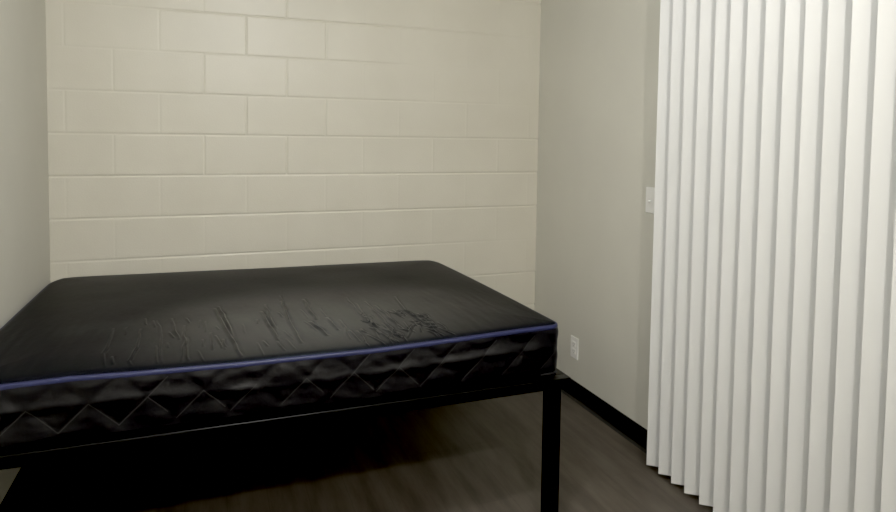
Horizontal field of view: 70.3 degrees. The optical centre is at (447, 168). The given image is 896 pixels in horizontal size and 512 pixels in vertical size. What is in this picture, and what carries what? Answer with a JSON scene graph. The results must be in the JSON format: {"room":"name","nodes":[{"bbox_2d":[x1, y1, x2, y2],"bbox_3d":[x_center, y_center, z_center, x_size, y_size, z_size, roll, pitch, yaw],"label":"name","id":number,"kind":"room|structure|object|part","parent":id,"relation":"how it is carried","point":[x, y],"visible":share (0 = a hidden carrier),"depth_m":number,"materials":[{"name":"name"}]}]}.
{"room":"dorm bedroom","nodes":[
{"label":"dorm bedroom","id":0,"kind":"room"},
{"bbox_2d":[0,0,49,503],"bbox_3d":[-1.038,0.159,0.775,0.001,2.440,4.700,0,3,-21],"label":"wall","id":1,"kind":"structure","parent":0,"point":[24,178],"depth_m":2.55,"materials":[{"name":"paint"}]},
{"bbox_2d":[0,464,39,511],"bbox_3d":[-1.046,1.327,0.838,0.017,0.102,4.700,0,3,-21],"label":"baseboard","id":2,"kind":"structure","parent":1,"relation":"attached to","point":[12,500],"depth_m":2.46,"materials":[{"name":"black rubber"}]},
{"bbox_2d":[45,0,540,309],"bbox_3d":[-0.661,0.030,3.427,2.575,2.440,0.005,0,3,-21],"label":"wall","id":3,"kind":"structure","parent":0,"point":[184,135],"depth_m":3.35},
{"bbox_2d":[17,377,712,511],"bbox_3d":[0.150,1.371,1.291,2.575,0.001,4.700,0,3,-21],"label":"floor","id":4,"kind":"structure","parent":0,"point":[482,455],"depth_m":2.71,"materials":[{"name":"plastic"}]},
{"bbox_2d":[0,368,570,511],"bbox_3d":[-0.701,1.011,2.663,1.924,0.557,1.408,0,3,-21],"label":"frame","id":5,"kind":"object","parent":4,"relation":"on","point":[551,386],"visible":0.25,"depth_m":2.05,"materials":[{"name":"black metal"}]},
{"bbox_3d":[-0.707,1.028,2.661,0.050,0.515,0.050,0,3,-21],"label":"leg","id":6,"kind":"part","parent":5,"relation":"part of","materials":[{"name":"black metal"}]},
{"bbox_2d":[0,260,558,451],"bbox_3d":[-0.713,0.625,2.647,1.902,0.210,1.418,0,3,-21],"label":"mattress","id":7,"kind":"object","parent":5,"relation":"on","point":[87,357],"visible":1,"depth_m":2.14,"materials":[{"name":"black fabric"}]},
{"bbox_3d":[-0.710,0.542,2.642,1.869,0.043,1.382,0,3,-21],"label":"panel","id":8,"kind":"part","parent":7,"relation":"part of","materials":[{"name":"black fabric"}]},
{"bbox_3d":[-0.713,0.635,2.647,1.902,0.173,1.417,0,3,-21],"label":"panel","id":9,"kind":"part","parent":7,"relation":"part of","materials":[{"name":"black fabric"}]},
{"bbox_3d":[-0.457,0.787,2.011,1.924,0.038,0.040,0,3,-21],"label":"rail","id":10,"kind":"part","parent":5,"relation":"part of","materials":[{"name":"black metal"}]},
{"bbox_3d":[0.380,1.058,2.353,0.050,0.515,0.050,0,3,-21],"label":"leg","id":11,"kind":"part","parent":5,"relation":"part of","materials":[{"name":"black metal"}]},
{"bbox_3d":[0.184,0.747,2.982,0.040,0.038,1.328,0,3,-21],"label":"rail","id":12,"kind":"part","parent":5,"relation":"part of","materials":[{"name":"black metal"}]},
{"bbox_2d":[534,0,660,429],"bbox_3d":[1.372,0.146,1.682,0.001,2.440,4.700,0,3,-21],"label":"wall","id":13,"kind":"structure","parent":0,"point":[598,73],"depth_m":3.27,"materials":[{"name":"paint"}]},
{"bbox_2d":[570,335,578,359],"bbox_3d":[0.692,0.981,3.489,0.008,0.117,0.072,0,3,-21],"label":"wall outlet","id":14,"kind":"object","parent":13,"relation":"attached to","point":[574,341],"visible":1,"depth_m":3.48,"materials":[{"name":"white plastic"}]},
{"bbox_2d":[544,376,647,453],"bbox_3d":[1.348,1.314,1.738,0.017,0.102,4.700,0,3,-21],"label":"baseboard","id":15,"kind":"structure","parent":13,"relation":"attached to","point":[616,420],"depth_m":3.19,"materials":[{"name":"black rubber"}]},
{"bbox_2d":[645,187,654,213],"bbox_3d":[0.913,0.143,2.876,0.018,0.117,0.072,0,3,-21],"label":"light switch","id":16,"kind":"object","parent":13,"relation":"attached to","point":[650,191],"visible":0.85,"depth_m":2.88,"materials":[{"name":"white plastic"}]},
{"bbox_2d":[646,0,895,511],"bbox_3d":[1.253,0.279,1.844,0.110,2.104,1.948,0,3,-21],"label":"vertical blinds","id":17,"kind":"object","parent":13,"relation":"attached to","point":[772,367],"visible":1,"depth_m":2.15,"materials":[{"name":"white plastic"}]}
]}

